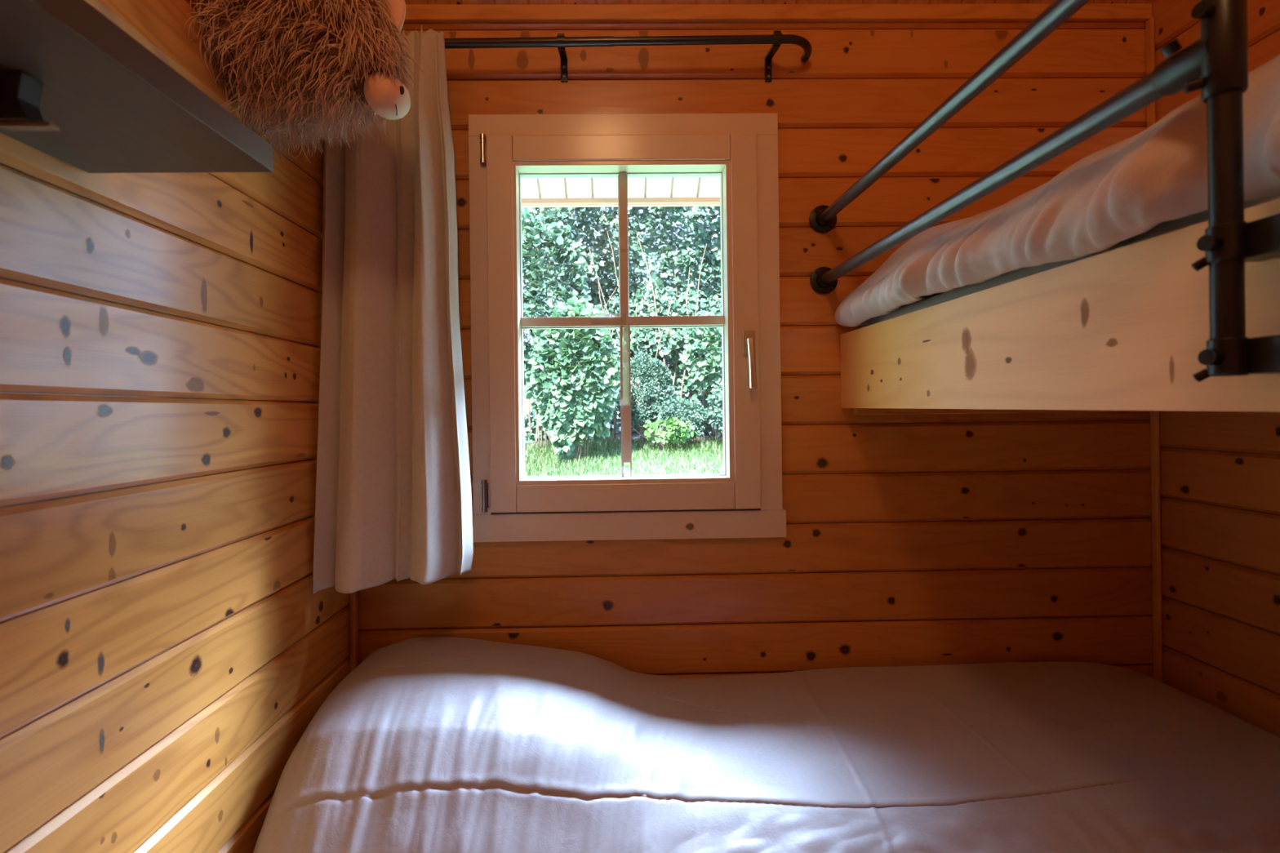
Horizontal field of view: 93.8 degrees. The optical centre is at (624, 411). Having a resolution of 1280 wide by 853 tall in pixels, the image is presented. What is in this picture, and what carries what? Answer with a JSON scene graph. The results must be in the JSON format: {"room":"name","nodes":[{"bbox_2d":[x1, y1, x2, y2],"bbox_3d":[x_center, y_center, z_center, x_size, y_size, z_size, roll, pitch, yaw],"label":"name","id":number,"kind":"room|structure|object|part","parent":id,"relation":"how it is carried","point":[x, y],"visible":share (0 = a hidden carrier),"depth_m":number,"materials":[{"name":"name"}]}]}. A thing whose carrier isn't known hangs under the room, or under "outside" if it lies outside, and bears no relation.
{"room":"cabin bedroom","nodes":[
{"label":"cabin bedroom","id":0,"kind":"room"},
{"bbox_2d":[0,0,350,852],"bbox_3d":[-0.707,-0.797,0.104,0.070,3.951,2.770,-1,0,-1],"label":"wall","id":1,"kind":"structure","parent":0,"point":[168,647],"depth_m":0.86,"materials":[{"name":"brown wood"}]},
{"bbox_2d":[0,0,273,173],"bbox_3d":[-0.547,-0.319,-0.101,0.231,0.033,1.716,-1,0,-1],"label":"wall shelf","id":2,"kind":"object","parent":1,"relation":"attached to","point":[117,107],"visible":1,"depth_m":0.60,"materials":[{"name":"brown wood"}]},
{"bbox_2d":[0,71,59,130],"bbox_3d":[-0.567,-0.279,0.539,0.104,0.047,0.029,-1,0,-1],"label":"fitting","id":3,"kind":"object","parent":2,"relation":"attached to","point":[20,93],"visible":1,"depth_m":0.53,"materials":[{"name":"black metal"}]},
{"bbox_3d":[-0.537,-0.258,0.540,0.045,0.004,0.010,-1,0,-1],"label":"plate","id":4,"kind":"part","parent":3,"relation":"part of","materials":[{"name":"grey plastic"}]},
{"bbox_2d":[180,0,422,163],"bbox_3d":[-0.562,-0.650,1.078,0.360,0.388,0.388,-1,0,-28],"label":"stuffed animal","id":5,"kind":"object","parent":2,"relation":"on","point":[300,68],"visible":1,"depth_m":0.99},
{"bbox_2d":[348,591,359,672],"bbox_3d":[-0.674,0.106,1.478,0.018,2.145,0.022,-1,0,-1],"label":"trim","id":6,"kind":"structure","parent":1,"relation":"attached to","point":[353,597],"depth_m":1.47,"materials":[{"name":"brown wood"}]},
{"bbox_2d":[348,21,1153,678],"bbox_3d":[0.329,0.077,1.540,2.227,2.178,0.070,-1,0,-1],"label":"wall","id":7,"kind":"structure","parent":0,"point":[928,540],"depth_m":1.51,"materials":[{"name":"brown wood"}]},
{"bbox_2d":[521,177,719,207],"bbox_3d":[0.327,-1.847,0.218,5.427,2.370,3.424,-1,0,-1],"label":"roof eave","id":8,"kind":"object","parent":7,"relation":"attached to","point":[642,191],"visible":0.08,"depth_m":1.88,"materials":[{"name":"white paint"}]},
{"bbox_2d":[468,113,786,542],"bbox_3d":[0.007,-0.211,1.502,0.775,1.055,0.146,-1,0,-1],"label":"window","id":9,"kind":"structure","parent":7,"relation":"in","point":[744,500],"depth_m":1.48,"materials":[{"name":"paint"}]},
{"bbox_3d":[-0.008,-0.650,1.500,0.536,0.063,0.061,-1,0,-1],"label":"rail","id":10,"kind":"part","parent":9,"relation":"part of","materials":[{"name":"paint"}]},
{"bbox_3d":[-0.002,-0.222,1.548,0.704,0.957,0.052,-1,0,-1],"label":"frame","id":11,"kind":"part","parent":9,"relation":"part of","materials":[{"name":"grey paint"}]},
{"bbox_3d":[0.003,0.210,1.500,0.536,0.067,0.061,-1,0,-1],"label":"rail","id":12,"kind":"part","parent":9,"relation":"part of","materials":[{"name":"paint"}]},
{"bbox_3d":[0.304,-0.169,1.469,0.030,0.060,0.010,-1,0,-1],"label":"handle plate","id":13,"kind":"part","parent":9,"relation":"part of","materials":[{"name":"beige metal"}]},
{"bbox_3d":[0.307,-0.117,1.443,0.021,0.122,0.018,-1,0,-1],"label":"handle lever","id":14,"kind":"part","parent":9,"relation":"part of","materials":[{"name":"silver metal"}]},
{"bbox_2d":[444,30,812,81],"bbox_3d":[-0.110,-0.860,1.450,1.145,0.072,0.098,-1,0,-1],"label":"curtain rod","id":15,"kind":"object","parent":7,"relation":"attached to","point":[561,42],"visible":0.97,"depth_m":1.41,"materials":[{"name":"black metal"}]},
{"bbox_2d":[312,24,473,593],"bbox_3d":[-0.516,-0.252,1.323,0.326,1.271,0.149,-1,0,-1],"label":"curtain","id":16,"kind":"object","parent":15,"relation":"hanging from","point":[393,496],"visible":0.88,"depth_m":1.32,"materials":[{"name":"beige fabric"}]},
{"bbox_3d":[-0.151,-0.856,1.457,0.017,0.062,0.081,-1,0,-1],"label":"bracket arm","id":17,"kind":"part","parent":15,"relation":"part of","materials":[{"name":"black metal"}]},
{"bbox_3d":[0.361,-0.861,1.466,0.017,0.063,0.081,-1,0,-1],"label":"bracket arm","id":18,"kind":"part","parent":15,"relation":"part of","materials":[{"name":"black metal"}]},
{"bbox_2d":[382,3,1151,22],"bbox_3d":[0.317,-0.999,1.499,2.027,0.039,0.014,-1,0,-1],"label":"trim","id":19,"kind":"structure","parent":7,"relation":"attached to","point":[873,12],"depth_m":1.49,"materials":[{"name":"brown wood"}]},
{"bbox_2d":[808,0,1279,382],"bbox_3d":[0.532,-0.457,0.509,0.070,0.860,2.000,-1,0,-2],"label":"guard rail","id":20,"kind":"object","parent":7,"relation":"attached to","point":[1215,64],"visible":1,"depth_m":0.53,"materials":[{"name":"grey metal"}]},
{"bbox_3d":[0.523,-0.475,0.503,0.027,0.047,1.988,-1,0,-1],"label":"rail","id":21,"kind":"part","parent":20,"relation":"part of","materials":[{"name":"grey metal"}]},
{"bbox_3d":[0.512,-0.325,1.016,0.027,0.037,0.961,-1,0,-1],"label":"rail","id":22,"kind":"part","parent":20,"relation":"part of","materials":[{"name":"grey metal"}]},
{"bbox_3d":[0.522,-0.460,0.524,0.022,0.853,0.022,-1,0,-1],"label":"post","id":23,"kind":"part","parent":20,"relation":"part of","materials":[{"name":"black metal"}]},
{"bbox_2d":[378,0,1155,4],"bbox_3d":[0.328,-1.923,0.106,2.227,1.822,2.800,-1,0,-1],"label":"ceiling","id":24,"kind":"structure","parent":0,"point":[406,2],"depth_m":1.49,"materials":[{"name":"brown wood"}]},
{"bbox_2d":[1151,0,1279,737],"bbox_3d":[1.390,-0.823,0.138,0.070,3.951,2.770,-1,0,-1],"label":"wall","id":25,"kind":"structure","parent":0,"point":[1220,471],"depth_m":1.35,"materials":[{"name":"brown wood"}]},
{"bbox_2d":[840,198,1279,415],"bbox_3d":[0.967,-0.097,0.491,0.812,0.206,2.050,-1,0,-1],"label":"bunk bed","id":26,"kind":"object","parent":25,"relation":"attached to","point":[1126,328],"visible":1,"depth_m":0.74,"materials":[{"name":"brown wood"}]},
{"bbox_2d":[861,193,1279,328],"bbox_3d":[0.968,-0.146,0.483,0.752,0.171,1.995,-1,0,-1],"label":"mattress","id":27,"kind":"object","parent":26,"relation":"on","point":[1165,227],"visible":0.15,"depth_m":0.87,"materials":[{"name":"grey fabric"}]},
{"bbox_2d":[835,54,1279,326],"bbox_3d":[0.916,-0.303,0.570,0.861,0.236,1.814,-1,0,-1],"label":"duvet","id":28,"kind":"object","parent":27,"relation":"on","point":[1120,191],"visible":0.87,"depth_m":0.69,"materials":[{"name":"fabric"}]},
{"bbox_2d":[1145,17,1163,683],"bbox_3d":[1.339,0.081,1.511,0.010,2.145,0.022,-1,0,-1],"label":"trim","id":29,"kind":"structure","parent":25,"relation":"attached to","point":[1149,24],"depth_m":1.51,"materials":[{"name":"brown wood"}]},
{"label":"outside","id":30,"kind":"structure","parent":0,"visible":0},
{"bbox_2d":[524,393,723,476],"bbox_3d":[0.137,0.137,12.579,30.000,2.010,22.000,-1,0,-1],"label":"ground","id":31,"kind":"structure","parent":30,"point":[633,435],"depth_m":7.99,"materials":[{"name":"plant"}]},
{"bbox_2d":[521,207,593,451],"bbox_3d":[-1.154,-1.128,8.188,1.520,3.441,1.064,-1,0,-1],"label":"bush","id":32,"kind":"object","parent":31,"relation":"on","point":[544,236],"visible":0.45,"depth_m":7.94,"materials":[{"name":"green plant"}]},
{"bbox_3d":[-1.232,-0.686,8.052,0.064,2.561,0.207,-1,0,30],"label":"stem","id":33,"kind":"part","parent":32,"relation":"part of","materials":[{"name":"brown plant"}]},
{"bbox_3d":[-1.282,-0.913,8.180,0.427,3.017,0.023,-1,0,-6],"label":"stem","id":34,"kind":"part","parent":32,"relation":"part of","materials":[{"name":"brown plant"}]},
{"bbox_3d":[-1.084,-0.837,8.245,0.201,2.858,0.050,-1,0,-40],"label":"stem","id":35,"kind":"part","parent":32,"relation":"part of","materials":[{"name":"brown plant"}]},
{"bbox_2d":[524,295,620,462],"bbox_3d":[-0.624,-0.391,7.392,1.242,2.067,1.011,-1,0,-1],"label":"bush","id":36,"kind":"object","parent":31,"relation":"on","point":[582,426],"visible":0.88,"depth_m":7.13,"materials":[{"name":"green plant"}]},
{"bbox_3d":[-0.512,-0.044,7.433,0.066,1.372,0.377,-1,0,25],"label":"stem","id":37,"kind":"part","parent":36,"relation":"part of","materials":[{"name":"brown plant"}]},
{"bbox_3d":[-0.516,-0.177,7.418,0.114,1.634,0.033,-1,0,-24],"label":"stem","id":38,"kind":"part","parent":36,"relation":"part of","materials":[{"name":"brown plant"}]},
{"bbox_3d":[-0.494,-0.249,7.324,0.077,1.778,0.173,-1,0,-1],"label":"stem","id":39,"kind":"part","parent":36,"relation":"part of","materials":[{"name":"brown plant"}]},
{"bbox_3d":[-0.373,-0.194,7.306,0.492,1.666,0.022,-1,0,-1],"label":"stem","id":40,"kind":"part","parent":36,"relation":"part of","materials":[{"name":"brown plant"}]},
{"bbox_2d":[521,205,723,442],"bbox_3d":[0.042,-1.840,10.343,10.489,4.961,3.814,-1,0,-4],"label":"hedge","id":41,"kind":"object","parent":31,"relation":"on","point":[701,289],"visible":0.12,"depth_m":9.70,"materials":[{"name":"green plant"}]},
{"bbox_2d":[615,349,678,443],"bbox_3d":[0.289,-0.197,8.593,0.985,1.398,0.718,-1,0,-1],"label":"shrub","id":42,"kind":"object","parent":31,"relation":"on","point":[638,415],"visible":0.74,"depth_m":8.42,"materials":[{"name":"green plant"}]},
{"bbox_3d":[0.272,-0.079,8.620,0.126,1.158,0.050,-1,0,-31],"label":"stem","id":43,"kind":"part","parent":42,"relation":"part of","materials":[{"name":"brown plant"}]},
{"bbox_3d":[0.305,-0.134,8.527,0.067,1.267,0.273,-1,0,-28],"label":"stem","id":44,"kind":"part","parent":42,"relation":"part of","materials":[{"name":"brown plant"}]},
{"bbox_2d":[631,416,697,451],"bbox_3d":[0.517,0.315,7.912,0.886,0.501,0.598,-1,0,-1],"label":"plant","id":45,"kind":"object","parent":31,"relation":"on","point":[670,436],"visible":0.97,"depth_m":7.83,"materials":[{"name":"green plant"}]},
{"bbox_3d":[0.332,0.365,8.054,0.520,0.406,0.309,-1,0,-1],"label":"stem","id":46,"kind":"part","parent":45,"relation":"part of","materials":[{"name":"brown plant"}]},
{"bbox_3d":[0.482,0.356,7.755,0.071,0.416,0.279,-1,0,9],"label":"stem","id":47,"kind":"part","parent":45,"relation":"part of","materials":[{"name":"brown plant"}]},
{"bbox_2d":[653,396,709,448],"bbox_3d":[0.789,0.161,8.316,0.756,0.734,0.613,-1,0,-16],"label":"shrub","id":48,"kind":"object","parent":31,"relation":"on","point":[698,411],"visible":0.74,"depth_m":8.18,"materials":[{"name":"green plant"}]},
{"bbox_2d":[678,309,722,398],"bbox_3d":[1.393,-0.501,8.498,1.258,2.035,0.796,-1,0,-1],"label":"branch","id":49,"kind":"object","parent":31,"relation":"on","point":[693,365],"visible":0.41,"depth_m":8.36,"materials":[{"name":"green plant"}]},
{"bbox_2d":[705,381,723,433],"bbox_3d":[1.547,0.037,8.108,0.901,1.036,0.592,-1,0,-1],"label":"shrub","id":50,"kind":"object","parent":31,"relation":"on","point":[717,407],"visible":0.22,"depth_m":8.03,"materials":[{"name":"green plant"}]},
{"bbox_3d":[0.369,1.045,1.061,1.947,0.240,0.830,-1,0,-1],"label":"frame","id":51,"kind":"object","parent":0,"visible":0},
{"bbox_2d":[253,636,1279,852],"bbox_3d":[0.347,0.964,1.046,2.013,0.855,0.867,-1,0,-1],"label":"bed","id":52,"kind":"object","parent":51,"relation":"on","point":[430,744],"visible":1,"depth_m":1.07,"materials":[{"name":"fabric"}]}
]}

